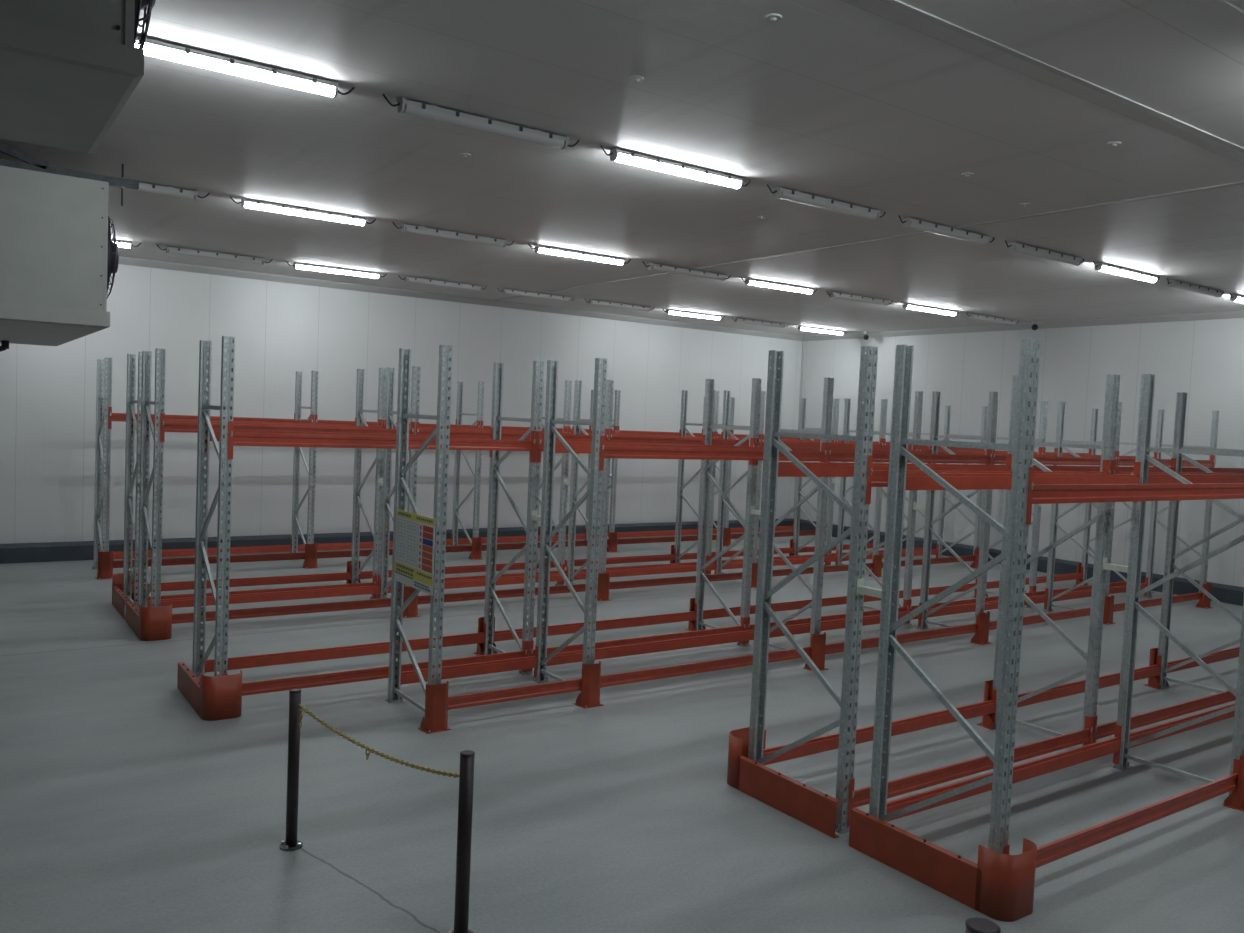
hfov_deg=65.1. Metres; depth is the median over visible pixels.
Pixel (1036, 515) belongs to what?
upright
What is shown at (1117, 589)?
rail
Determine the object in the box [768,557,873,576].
rail
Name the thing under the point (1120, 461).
rail
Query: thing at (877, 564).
protector
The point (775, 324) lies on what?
diffuser
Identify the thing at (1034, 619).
rail
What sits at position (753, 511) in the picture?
spacer
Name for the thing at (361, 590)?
rail
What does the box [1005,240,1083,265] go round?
ceiling lamp
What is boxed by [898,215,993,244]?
ceiling lamp
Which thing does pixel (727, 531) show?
protector
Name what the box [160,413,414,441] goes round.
rail
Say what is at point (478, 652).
protector
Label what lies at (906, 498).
upright
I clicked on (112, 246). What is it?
grille
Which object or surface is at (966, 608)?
rail
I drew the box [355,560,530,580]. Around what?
rail
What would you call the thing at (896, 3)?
trim
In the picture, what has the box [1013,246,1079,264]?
diffuser
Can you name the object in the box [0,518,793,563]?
baseboard
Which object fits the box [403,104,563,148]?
diffuser
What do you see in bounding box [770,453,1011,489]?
rail
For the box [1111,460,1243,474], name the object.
rail
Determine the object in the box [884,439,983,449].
rail
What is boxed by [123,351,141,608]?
upright
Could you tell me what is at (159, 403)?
upright
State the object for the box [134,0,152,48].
grille
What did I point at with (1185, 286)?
diffuser
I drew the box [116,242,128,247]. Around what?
diffuser
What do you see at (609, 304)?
diffuser
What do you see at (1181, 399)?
upright
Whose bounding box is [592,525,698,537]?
rail
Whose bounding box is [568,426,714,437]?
rail
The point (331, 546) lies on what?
rail
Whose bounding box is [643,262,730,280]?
ceiling lamp
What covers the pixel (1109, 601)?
protector
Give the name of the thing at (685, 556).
rail
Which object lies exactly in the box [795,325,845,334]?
ceiling lamp
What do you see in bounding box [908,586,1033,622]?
rail
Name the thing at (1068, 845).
rail
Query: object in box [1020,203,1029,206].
anchor
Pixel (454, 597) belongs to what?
rail
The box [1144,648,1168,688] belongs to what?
protector
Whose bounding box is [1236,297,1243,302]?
diffuser
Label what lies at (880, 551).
rail
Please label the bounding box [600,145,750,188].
ceiling lamp
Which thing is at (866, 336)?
ceiling sensor
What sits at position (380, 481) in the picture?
spacer
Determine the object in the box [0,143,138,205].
bracket
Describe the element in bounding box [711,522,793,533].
rail
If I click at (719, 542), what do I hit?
upright
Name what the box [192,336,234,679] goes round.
upright
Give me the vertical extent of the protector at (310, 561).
0.500 m
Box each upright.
[92,358,111,569]
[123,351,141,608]
[138,348,165,609]
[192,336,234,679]
[291,371,317,559]
[351,368,386,598]
[380,366,420,598]
[385,345,452,711]
[452,381,483,552]
[482,361,543,675]
[530,380,571,585]
[532,358,606,691]
[567,380,613,584]
[585,390,620,545]
[674,390,718,574]
[694,378,761,646]
[698,397,734,533]
[716,390,765,573]
[748,346,877,833]
[757,378,833,649]
[793,398,839,565]
[794,403,829,535]
[837,399,887,570]
[860,391,922,624]
[869,339,1040,853]
[896,416,936,542]
[917,391,997,634]
[937,406,987,562]
[981,401,1047,608]
[993,374,1119,745]
[1043,401,1121,611]
[1081,408,1136,585]
[1110,374,1243,802]
[1144,409,1218,606]
[1158,392,1243,692]
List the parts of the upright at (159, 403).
post, post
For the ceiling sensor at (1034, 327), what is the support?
attached to the ceiling
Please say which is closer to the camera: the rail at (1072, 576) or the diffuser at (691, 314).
the rail at (1072, 576)
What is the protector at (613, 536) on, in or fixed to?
on the floor
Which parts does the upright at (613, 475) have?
post, post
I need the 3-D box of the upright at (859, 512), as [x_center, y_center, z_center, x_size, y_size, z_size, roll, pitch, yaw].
[1.617,0.989,8.462,0.170,4.006,1.210,0,4,-35]
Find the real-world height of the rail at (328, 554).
0.400 m
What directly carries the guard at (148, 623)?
on the floor
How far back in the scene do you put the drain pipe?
14.27 m
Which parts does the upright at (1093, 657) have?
post, post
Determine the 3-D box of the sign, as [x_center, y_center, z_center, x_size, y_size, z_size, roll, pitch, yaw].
[-2.240,0.908,10.509,0.019,0.800,1.030,0,4,-35]
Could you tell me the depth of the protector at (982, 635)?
15.47 m
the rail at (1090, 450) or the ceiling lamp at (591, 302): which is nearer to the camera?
the rail at (1090, 450)
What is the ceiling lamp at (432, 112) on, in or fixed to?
attached to the ceiling
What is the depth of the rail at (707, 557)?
20.14 m
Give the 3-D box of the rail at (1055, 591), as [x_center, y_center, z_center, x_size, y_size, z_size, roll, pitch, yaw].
[9.503,2.524,19.965,3.714,0.400,0.077,0,4,-35]
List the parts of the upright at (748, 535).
post, post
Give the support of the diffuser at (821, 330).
attached to the ceiling lamp at (807, 328)
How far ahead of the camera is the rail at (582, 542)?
22.67 m
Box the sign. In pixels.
[395,509,435,595]
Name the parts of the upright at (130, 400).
post, post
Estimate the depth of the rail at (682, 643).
13.22 m
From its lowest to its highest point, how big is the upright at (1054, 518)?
4.006 m
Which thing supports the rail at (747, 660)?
attached to the upright at (816, 591)
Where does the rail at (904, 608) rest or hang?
attached to the upright at (748, 535)
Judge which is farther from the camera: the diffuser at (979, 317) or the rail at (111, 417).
the diffuser at (979, 317)
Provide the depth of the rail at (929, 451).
15.23 m
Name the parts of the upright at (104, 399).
post, post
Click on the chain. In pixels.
(382, 754)
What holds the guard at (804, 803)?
on the floor
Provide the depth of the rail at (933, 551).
24.58 m
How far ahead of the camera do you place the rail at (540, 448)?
12.98 m
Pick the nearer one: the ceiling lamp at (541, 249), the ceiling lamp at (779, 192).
the ceiling lamp at (779, 192)
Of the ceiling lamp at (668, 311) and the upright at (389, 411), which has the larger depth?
the ceiling lamp at (668, 311)
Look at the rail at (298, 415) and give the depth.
21.34 m
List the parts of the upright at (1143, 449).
plate, post, post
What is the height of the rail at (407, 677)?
0.400 m
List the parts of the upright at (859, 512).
post, plate, post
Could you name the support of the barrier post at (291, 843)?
on the floor
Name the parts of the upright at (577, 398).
post, post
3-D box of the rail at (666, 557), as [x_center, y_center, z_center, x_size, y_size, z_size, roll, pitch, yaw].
[-0.298,2.041,20.979,3.714,0.400,0.077,0,4,-35]
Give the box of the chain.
[298,704,458,777]
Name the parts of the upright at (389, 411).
post, post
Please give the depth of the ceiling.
10.10 m
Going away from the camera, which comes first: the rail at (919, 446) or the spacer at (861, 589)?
the spacer at (861, 589)
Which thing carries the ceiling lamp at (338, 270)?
attached to the ceiling
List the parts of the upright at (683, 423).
post, post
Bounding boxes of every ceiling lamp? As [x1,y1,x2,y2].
[109,182,209,200]
[111,239,140,248]
[135,36,354,97]
[157,245,272,264]
[230,196,375,225]
[286,261,385,278]
[383,94,579,149]
[392,222,513,247]
[398,275,486,290]
[497,287,574,301]
[528,243,630,265]
[585,299,653,311]
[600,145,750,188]
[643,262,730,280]
[662,308,724,319]
[732,317,788,327]
[741,277,816,293]
[767,184,885,219]
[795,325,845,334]
[826,290,892,305]
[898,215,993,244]
[900,302,959,315]
[966,312,1018,324]
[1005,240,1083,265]
[1093,261,1159,282]
[1167,278,1223,297]
[1222,0,1243,12]
[1229,293,1243,302]
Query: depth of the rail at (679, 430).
21.25 m
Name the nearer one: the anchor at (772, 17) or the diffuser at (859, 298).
the anchor at (772, 17)
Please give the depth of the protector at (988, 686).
11.12 m
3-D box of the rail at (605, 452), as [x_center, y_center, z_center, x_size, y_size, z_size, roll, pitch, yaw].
[1.260,-0.143,12.250,3.714,0.400,0.077,0,4,-35]
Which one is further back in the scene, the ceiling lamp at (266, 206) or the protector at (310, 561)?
the protector at (310, 561)
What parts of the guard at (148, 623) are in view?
guard plate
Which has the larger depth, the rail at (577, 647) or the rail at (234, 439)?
the rail at (577, 647)
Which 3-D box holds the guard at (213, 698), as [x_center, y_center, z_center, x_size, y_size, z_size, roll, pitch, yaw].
[-4.561,2.370,10.766,0.395,0.467,1.405,0,4,-35]
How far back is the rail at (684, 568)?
19.83 m
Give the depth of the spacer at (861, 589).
7.91 m
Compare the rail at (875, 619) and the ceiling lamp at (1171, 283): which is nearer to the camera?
the rail at (875, 619)
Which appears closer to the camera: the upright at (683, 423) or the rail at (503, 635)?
the rail at (503, 635)
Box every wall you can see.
[0,264,801,543]
[800,318,1243,586]
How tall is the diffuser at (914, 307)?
0.070 m
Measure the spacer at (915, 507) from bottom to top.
0.135 m
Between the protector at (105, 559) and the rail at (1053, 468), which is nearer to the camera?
the rail at (1053, 468)
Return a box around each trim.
[118,256,803,340]
[493,181,1243,300]
[793,341,804,517]
[804,310,1243,340]
[880,0,1243,152]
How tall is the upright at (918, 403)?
4.006 m
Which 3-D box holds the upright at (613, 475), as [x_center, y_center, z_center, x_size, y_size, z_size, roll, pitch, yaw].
[-0.496,0.080,24.549,0.170,4.006,1.210,0,4,-35]
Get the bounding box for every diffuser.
[109,185,193,199]
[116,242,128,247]
[168,249,261,263]
[244,202,363,224]
[296,265,377,277]
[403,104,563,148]
[405,227,503,246]
[407,279,478,290]
[505,291,568,301]
[539,248,622,264]
[591,302,648,310]
[616,153,739,187]
[651,265,723,279]
[669,311,719,319]
[738,320,783,327]
[748,281,811,293]
[779,191,877,218]
[801,327,842,334]
[833,294,887,305]
[907,305,955,315]
[909,221,987,243]
[972,315,1014,324]
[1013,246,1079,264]
[1099,266,1155,281]
[1174,283,1220,296]
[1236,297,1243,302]
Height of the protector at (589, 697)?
0.500 m
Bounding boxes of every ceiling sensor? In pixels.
[863,331,868,339]
[1032,320,1037,329]
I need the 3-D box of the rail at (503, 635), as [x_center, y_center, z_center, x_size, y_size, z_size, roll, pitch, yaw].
[-0.321,2.369,14.485,3.714,0.400,0.077,0,4,-35]
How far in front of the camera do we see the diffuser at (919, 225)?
13.21 m
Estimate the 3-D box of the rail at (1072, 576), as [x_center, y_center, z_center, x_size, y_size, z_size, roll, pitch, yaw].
[8.860,2.449,20.888,3.714,0.400,0.077,0,4,-35]
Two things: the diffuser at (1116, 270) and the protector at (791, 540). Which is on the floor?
the protector at (791, 540)
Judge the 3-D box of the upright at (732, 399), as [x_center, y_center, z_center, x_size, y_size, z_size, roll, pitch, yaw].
[2.564,0.107,26.683,0.170,4.006,1.210,0,4,-35]
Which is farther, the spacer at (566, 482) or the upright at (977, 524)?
the upright at (977, 524)
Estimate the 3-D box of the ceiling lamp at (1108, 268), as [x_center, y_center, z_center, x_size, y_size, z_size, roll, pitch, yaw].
[8.267,-3.171,15.946,2.077,0.129,0.136,0,4,-35]
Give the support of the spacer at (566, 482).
attached to the upright at (577, 398)
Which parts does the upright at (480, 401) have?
post, post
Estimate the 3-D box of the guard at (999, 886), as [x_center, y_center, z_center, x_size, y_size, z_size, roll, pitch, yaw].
[2.388,2.851,7.320,0.395,0.467,1.405,0,4,-35]
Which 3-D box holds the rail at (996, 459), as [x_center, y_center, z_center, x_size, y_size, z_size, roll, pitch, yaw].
[7.380,-0.090,16.519,3.714,0.400,0.077,0,4,-35]
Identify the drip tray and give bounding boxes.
[0,302,109,345]
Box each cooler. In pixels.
[0,0,155,152]
[0,165,118,345]
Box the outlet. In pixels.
[1,340,8,348]
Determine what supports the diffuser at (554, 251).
attached to the ceiling lamp at (541, 249)
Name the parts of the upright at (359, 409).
post, post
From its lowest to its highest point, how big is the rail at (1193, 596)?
0.400 m
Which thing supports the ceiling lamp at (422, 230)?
attached to the ceiling
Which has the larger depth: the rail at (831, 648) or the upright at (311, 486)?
the upright at (311, 486)
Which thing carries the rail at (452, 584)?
attached to the upright at (389, 411)
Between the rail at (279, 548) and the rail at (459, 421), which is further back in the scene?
the rail at (459, 421)
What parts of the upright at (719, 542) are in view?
post, post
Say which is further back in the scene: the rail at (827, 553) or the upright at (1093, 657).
the rail at (827, 553)
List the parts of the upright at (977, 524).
post, post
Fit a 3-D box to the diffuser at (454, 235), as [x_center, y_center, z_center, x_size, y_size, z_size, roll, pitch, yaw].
[-2.612,-3.588,15.258,1.660,0.070,0.116,0,4,-35]
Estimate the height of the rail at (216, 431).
0.400 m
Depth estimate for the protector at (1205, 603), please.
19.74 m
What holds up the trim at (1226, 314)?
attached to the wall at (1203, 360)
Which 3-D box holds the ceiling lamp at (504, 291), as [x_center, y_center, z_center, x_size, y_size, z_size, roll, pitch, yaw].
[-1.961,-3.952,22.474,2.077,0.129,0.136,0,4,-35]
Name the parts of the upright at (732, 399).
post, post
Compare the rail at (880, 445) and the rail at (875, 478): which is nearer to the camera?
the rail at (875, 478)
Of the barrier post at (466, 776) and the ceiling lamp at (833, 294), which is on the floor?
the barrier post at (466, 776)
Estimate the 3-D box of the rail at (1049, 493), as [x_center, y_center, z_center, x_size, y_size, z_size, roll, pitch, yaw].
[4.329,0.215,7.845,3.714,0.400,0.077,0,4,-35]
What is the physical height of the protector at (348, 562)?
0.500 m
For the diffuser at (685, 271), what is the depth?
17.86 m
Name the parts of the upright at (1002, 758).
post, post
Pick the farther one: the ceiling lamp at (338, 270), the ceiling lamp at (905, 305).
the ceiling lamp at (905, 305)
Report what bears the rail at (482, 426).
attached to the upright at (480, 401)
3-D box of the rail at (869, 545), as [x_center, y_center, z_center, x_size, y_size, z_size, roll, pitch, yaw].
[5.822,2.094,25.248,3.714,0.400,0.077,0,4,-35]
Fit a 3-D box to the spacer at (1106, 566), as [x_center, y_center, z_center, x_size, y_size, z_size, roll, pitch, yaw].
[5.089,1.024,10.006,0.084,0.135,0.270,0,4,-35]
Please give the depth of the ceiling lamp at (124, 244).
17.54 m
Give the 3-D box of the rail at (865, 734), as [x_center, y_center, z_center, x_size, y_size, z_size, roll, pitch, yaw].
[2.748,2.727,10.080,3.714,0.400,0.077,0,4,-35]
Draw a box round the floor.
[0,530,1243,932]
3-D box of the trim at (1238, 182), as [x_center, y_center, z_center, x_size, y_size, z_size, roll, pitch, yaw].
[4.239,-3.289,13.716,0.080,0.018,26.060,0,4,-35]
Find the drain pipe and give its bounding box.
[0,340,8,351]
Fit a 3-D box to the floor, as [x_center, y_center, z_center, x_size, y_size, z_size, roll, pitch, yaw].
[3.270,2.907,13.631,23.900,0.200,26.500,0,4,-35]
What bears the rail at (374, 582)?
attached to the upright at (130, 400)
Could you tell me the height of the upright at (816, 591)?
4.006 m
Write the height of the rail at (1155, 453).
0.400 m
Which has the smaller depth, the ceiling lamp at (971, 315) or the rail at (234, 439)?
the rail at (234, 439)
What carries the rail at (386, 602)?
attached to the upright at (159, 403)
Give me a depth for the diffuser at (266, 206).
13.87 m
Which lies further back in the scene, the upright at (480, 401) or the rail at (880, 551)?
the rail at (880, 551)
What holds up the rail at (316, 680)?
attached to the upright at (226, 407)
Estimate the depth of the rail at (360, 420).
18.90 m
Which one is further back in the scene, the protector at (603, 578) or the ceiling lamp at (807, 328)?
the ceiling lamp at (807, 328)
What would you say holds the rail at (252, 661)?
attached to the upright at (226, 407)
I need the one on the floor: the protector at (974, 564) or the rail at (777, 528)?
the protector at (974, 564)
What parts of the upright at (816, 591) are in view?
post, post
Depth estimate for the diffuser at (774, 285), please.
19.21 m
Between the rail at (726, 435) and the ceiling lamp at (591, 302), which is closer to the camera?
the rail at (726, 435)
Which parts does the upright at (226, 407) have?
post, post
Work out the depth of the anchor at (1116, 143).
9.18 m
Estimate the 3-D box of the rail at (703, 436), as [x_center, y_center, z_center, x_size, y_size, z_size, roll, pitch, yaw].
[-0.203,-0.314,14.349,3.714,0.400,0.077,0,4,-35]
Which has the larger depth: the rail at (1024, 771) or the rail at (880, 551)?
the rail at (880, 551)
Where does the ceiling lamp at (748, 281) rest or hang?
attached to the ceiling
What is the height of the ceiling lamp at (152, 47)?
0.129 m
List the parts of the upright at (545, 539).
plate, post, post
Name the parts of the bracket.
threaded rod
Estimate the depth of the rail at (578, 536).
23.83 m
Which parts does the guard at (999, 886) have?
guard plate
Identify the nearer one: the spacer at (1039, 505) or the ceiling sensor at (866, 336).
the spacer at (1039, 505)
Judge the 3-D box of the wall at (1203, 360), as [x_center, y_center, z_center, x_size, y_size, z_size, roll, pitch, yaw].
[13.149,-0.166,20.264,0.150,6.130,26.200,0,4,-35]
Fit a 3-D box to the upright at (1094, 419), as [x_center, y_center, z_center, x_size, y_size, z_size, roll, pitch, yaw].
[10.789,0.736,21.405,0.170,4.006,1.210,0,4,-35]
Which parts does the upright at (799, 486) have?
post, post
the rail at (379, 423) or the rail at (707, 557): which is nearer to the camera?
the rail at (379, 423)
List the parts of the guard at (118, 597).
guard plate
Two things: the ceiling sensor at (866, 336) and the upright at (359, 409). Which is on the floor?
the upright at (359, 409)
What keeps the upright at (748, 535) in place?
on the floor
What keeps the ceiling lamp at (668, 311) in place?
attached to the ceiling
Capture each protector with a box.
[95,551,112,579]
[302,543,317,568]
[346,561,360,583]
[403,586,419,617]
[418,681,450,733]
[468,537,481,559]
[474,617,496,655]
[574,661,603,708]
[595,572,610,600]
[607,532,617,552]
[670,545,680,563]
[686,598,705,630]
[723,527,730,546]
[750,563,757,587]
[789,539,792,555]
[804,632,827,670]
[869,554,882,576]
[970,548,978,568]
[971,611,990,644]
[972,578,987,597]
[977,680,993,729]
[1073,563,1087,586]
[1103,595,1114,624]
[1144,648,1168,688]
[1196,583,1212,608]
[1223,755,1243,811]
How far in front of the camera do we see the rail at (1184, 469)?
13.75 m
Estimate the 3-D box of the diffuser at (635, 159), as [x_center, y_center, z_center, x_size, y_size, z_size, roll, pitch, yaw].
[0.622,-3.210,10.616,1.660,0.070,0.116,0,4,-35]
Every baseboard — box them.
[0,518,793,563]
[793,518,1243,605]
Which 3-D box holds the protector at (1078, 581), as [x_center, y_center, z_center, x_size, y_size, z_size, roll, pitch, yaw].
[10.371,2.446,21.983,0.300,0.500,0.205,0,4,-35]
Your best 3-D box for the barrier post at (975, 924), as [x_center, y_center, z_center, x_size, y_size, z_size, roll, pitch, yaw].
[1.552,2.603,4.289,0.278,1.200,0.278,0,4,-35]
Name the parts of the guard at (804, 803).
guard plate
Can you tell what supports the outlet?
attached to the drain pipe
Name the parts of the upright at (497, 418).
post, post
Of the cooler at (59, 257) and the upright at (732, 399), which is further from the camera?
the upright at (732, 399)
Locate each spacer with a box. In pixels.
[378,479,388,485]
[531,511,547,523]
[564,479,574,486]
[750,506,760,514]
[856,579,881,597]
[913,502,925,510]
[1038,504,1050,506]
[1102,558,1127,572]
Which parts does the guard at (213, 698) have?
guard plate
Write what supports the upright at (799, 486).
on the floor
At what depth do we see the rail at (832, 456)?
14.57 m
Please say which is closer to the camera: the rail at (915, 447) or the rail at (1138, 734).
the rail at (1138, 734)
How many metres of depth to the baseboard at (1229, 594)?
23.32 m
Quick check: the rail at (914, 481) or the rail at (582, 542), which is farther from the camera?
the rail at (582, 542)
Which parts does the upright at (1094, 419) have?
post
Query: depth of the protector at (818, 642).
13.34 m
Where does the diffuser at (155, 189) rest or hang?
attached to the ceiling lamp at (143, 187)
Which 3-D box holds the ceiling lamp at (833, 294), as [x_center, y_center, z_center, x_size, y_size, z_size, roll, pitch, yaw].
[5.033,-3.548,20.588,2.077,0.129,0.136,0,4,-35]
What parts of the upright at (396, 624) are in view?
plate, post, post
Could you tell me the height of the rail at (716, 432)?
0.400 m
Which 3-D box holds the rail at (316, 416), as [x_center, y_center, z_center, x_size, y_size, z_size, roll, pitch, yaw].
[-4.725,-0.842,20.839,3.714,0.400,0.077,0,4,-35]
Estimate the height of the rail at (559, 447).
0.400 m
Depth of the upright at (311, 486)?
20.30 m
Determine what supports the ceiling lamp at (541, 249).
attached to the ceiling
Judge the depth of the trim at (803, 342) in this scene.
30.82 m
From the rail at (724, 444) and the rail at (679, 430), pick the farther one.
the rail at (679, 430)
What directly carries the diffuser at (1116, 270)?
attached to the ceiling lamp at (1108, 268)
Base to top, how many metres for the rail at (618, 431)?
0.400 m
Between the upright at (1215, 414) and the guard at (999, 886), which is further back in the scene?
the upright at (1215, 414)
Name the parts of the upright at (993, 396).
post, post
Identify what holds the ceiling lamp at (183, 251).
attached to the ceiling
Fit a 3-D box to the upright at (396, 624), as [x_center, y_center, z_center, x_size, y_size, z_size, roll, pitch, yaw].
[-2.211,0.712,10.590,0.170,4.006,1.210,0,4,-35]
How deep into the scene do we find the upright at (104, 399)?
18.18 m
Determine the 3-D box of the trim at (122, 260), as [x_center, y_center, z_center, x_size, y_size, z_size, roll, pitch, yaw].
[-3.892,-4.107,23.986,23.600,0.140,0.140,0,4,-35]
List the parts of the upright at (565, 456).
post, post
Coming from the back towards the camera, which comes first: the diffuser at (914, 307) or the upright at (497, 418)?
the diffuser at (914, 307)
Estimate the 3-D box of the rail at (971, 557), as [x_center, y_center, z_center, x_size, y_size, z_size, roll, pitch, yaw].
[7.285,2.265,23.149,3.714,0.400,0.077,0,4,-35]
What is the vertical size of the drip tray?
0.180 m
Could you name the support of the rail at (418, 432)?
attached to the upright at (389, 411)
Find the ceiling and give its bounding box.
[0,0,1243,335]
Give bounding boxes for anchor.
[460,153,470,157]
[629,75,643,81]
[764,13,782,21]
[961,172,972,176]
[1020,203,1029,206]
[1107,141,1120,146]
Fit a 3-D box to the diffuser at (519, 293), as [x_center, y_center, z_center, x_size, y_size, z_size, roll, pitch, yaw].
[-1.962,-3.925,22.475,1.660,0.070,0.116,0,4,-35]
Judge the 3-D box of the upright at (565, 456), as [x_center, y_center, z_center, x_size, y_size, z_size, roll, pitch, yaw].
[-1.430,0.302,19.361,0.170,4.006,1.210,0,4,-35]
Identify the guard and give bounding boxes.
[112,573,137,618]
[126,601,171,640]
[177,662,241,720]
[727,727,840,837]
[849,808,1036,921]
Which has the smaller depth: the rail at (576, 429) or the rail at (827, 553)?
the rail at (576, 429)
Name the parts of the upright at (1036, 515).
post, post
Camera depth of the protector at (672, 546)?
22.11 m
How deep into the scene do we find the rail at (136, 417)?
16.69 m
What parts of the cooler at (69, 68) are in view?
casing, motor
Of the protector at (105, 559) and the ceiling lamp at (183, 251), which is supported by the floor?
the protector at (105, 559)
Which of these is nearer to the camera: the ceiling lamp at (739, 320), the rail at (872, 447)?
the rail at (872, 447)
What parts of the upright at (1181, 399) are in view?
post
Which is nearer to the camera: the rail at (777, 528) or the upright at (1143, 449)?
the upright at (1143, 449)
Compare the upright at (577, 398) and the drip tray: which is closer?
the drip tray
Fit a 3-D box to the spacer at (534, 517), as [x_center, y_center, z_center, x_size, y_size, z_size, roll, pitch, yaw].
[-1.041,0.639,12.277,0.084,0.135,0.270,0,4,-35]
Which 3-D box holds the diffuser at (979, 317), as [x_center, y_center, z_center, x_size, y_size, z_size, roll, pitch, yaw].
[8.854,-3.489,23.255,1.660,0.070,0.116,0,4,-35]
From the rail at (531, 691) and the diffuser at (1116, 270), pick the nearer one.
the rail at (531, 691)
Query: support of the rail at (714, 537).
attached to the upright at (732, 399)
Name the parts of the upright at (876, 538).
post, post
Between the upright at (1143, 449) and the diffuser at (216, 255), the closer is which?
the upright at (1143, 449)
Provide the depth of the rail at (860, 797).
8.96 m
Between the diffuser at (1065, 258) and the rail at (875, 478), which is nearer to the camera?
the rail at (875, 478)
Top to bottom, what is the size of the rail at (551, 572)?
0.400 m
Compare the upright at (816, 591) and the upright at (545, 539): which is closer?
the upright at (545, 539)
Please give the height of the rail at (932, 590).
0.400 m
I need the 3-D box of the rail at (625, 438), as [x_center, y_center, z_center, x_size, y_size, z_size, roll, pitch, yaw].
[1.282,-0.471,18.744,3.714,0.400,0.077,0,4,-35]
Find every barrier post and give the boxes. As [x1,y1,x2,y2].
[279,688,302,850]
[448,750,474,932]
[965,917,1000,932]
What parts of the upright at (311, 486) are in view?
post, post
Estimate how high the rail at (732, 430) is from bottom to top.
0.400 m
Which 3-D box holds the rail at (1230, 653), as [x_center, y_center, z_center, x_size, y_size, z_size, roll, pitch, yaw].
[8.869,2.780,14.349,3.714,0.400,0.077,0,4,-35]
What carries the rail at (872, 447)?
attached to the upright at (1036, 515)
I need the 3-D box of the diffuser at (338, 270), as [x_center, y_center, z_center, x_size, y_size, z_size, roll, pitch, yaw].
[-5.784,-3.958,19.809,1.660,0.070,0.116,0,4,-35]
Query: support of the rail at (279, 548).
attached to the upright at (311, 486)
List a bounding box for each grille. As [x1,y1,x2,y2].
[107,215,116,297]
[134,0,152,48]
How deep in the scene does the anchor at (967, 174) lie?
10.49 m
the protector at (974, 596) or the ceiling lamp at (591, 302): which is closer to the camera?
the protector at (974, 596)
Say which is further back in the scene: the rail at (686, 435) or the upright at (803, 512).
the upright at (803, 512)
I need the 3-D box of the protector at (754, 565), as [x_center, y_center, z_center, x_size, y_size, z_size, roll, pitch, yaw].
[2.714,2.213,19.919,0.300,0.500,0.205,0,4,-35]
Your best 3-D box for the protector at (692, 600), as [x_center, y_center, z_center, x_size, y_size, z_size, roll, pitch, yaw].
[1.190,2.366,15.579,0.300,0.500,0.205,0,4,-35]
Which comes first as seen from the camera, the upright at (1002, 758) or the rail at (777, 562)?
the upright at (1002, 758)
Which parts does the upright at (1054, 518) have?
post, post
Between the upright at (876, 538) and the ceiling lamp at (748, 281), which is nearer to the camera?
the ceiling lamp at (748, 281)
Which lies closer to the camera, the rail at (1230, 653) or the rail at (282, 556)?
the rail at (1230, 653)
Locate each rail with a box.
[98,539,291,558]
[101,406,294,420]
[108,407,313,428]
[113,552,304,567]
[128,565,351,600]
[131,417,356,433]
[143,419,381,429]
[144,578,380,607]
[147,420,385,436]
[147,575,376,599]
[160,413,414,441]
[160,597,399,623]
[200,623,485,672]
[205,422,492,456]
[222,641,528,695]
[228,421,536,461]
[295,534,452,552]
[298,415,456,425]
[315,415,479,428]
[317,545,471,558]
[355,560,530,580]
[360,420,535,430]
[377,564,561,597]
[383,420,567,432]
[384,567,567,594]
[390,423,573,434]
[395,646,537,695]
[416,422,608,439]
[418,584,591,604]
[448,678,581,709]
[455,529,585,545]
[459,421,590,429]
[481,421,616,432]
[482,539,608,550]
[488,603,696,650]
[496,431,704,455]
[529,617,746,671]
[536,549,675,568]
[537,431,755,464]
[540,630,756,676]
[542,430,680,435]
[549,436,766,462]
[562,556,708,584]
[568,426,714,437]
[570,560,716,580]
[576,429,722,438]
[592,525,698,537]
[599,436,827,469]
[600,637,811,687]
[609,429,760,443]
[609,572,741,589]
[612,429,702,433]
[617,426,731,436]
[617,532,723,543]
[677,542,794,559]
[686,435,799,439]
[698,596,846,626]
[707,438,854,448]
[709,552,828,573]
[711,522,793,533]
[716,432,835,440]
[718,550,837,570]
[726,435,843,442]
[731,530,815,538]
[732,430,820,439]
[746,599,908,643]
[755,438,917,464]
[756,689,996,764]
[761,434,883,447]
[765,603,921,637]
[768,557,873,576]
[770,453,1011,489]
[790,446,931,463]
[796,542,883,553]
[804,439,889,442]
[825,615,977,653]
[827,442,991,464]
[829,548,928,564]
[842,544,938,560]
[847,716,1093,826]
[864,577,980,601]
[866,455,1111,503]
[872,447,985,451]
[880,724,1121,821]
[882,550,974,567]
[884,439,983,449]
[898,462,1140,505]
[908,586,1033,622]
[918,445,1043,453]
[924,588,1047,619]
[937,448,1057,465]
[986,567,1083,588]
[989,607,1090,629]
[992,449,1116,465]
[995,449,1091,454]
[1004,759,1238,867]
[1017,655,1161,707]
[1026,467,1243,523]
[1033,458,1175,471]
[1034,581,1126,595]
[1052,577,1147,601]
[1062,452,1156,466]
[1093,688,1236,742]
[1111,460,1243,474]
[1113,586,1202,611]
[1117,451,1214,467]
[1129,703,1234,747]
[1148,474,1243,483]
[1167,646,1239,672]
[1181,467,1243,472]
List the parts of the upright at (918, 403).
post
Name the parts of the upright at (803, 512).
post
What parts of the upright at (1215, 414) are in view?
post, post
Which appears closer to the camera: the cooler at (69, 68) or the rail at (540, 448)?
the cooler at (69, 68)

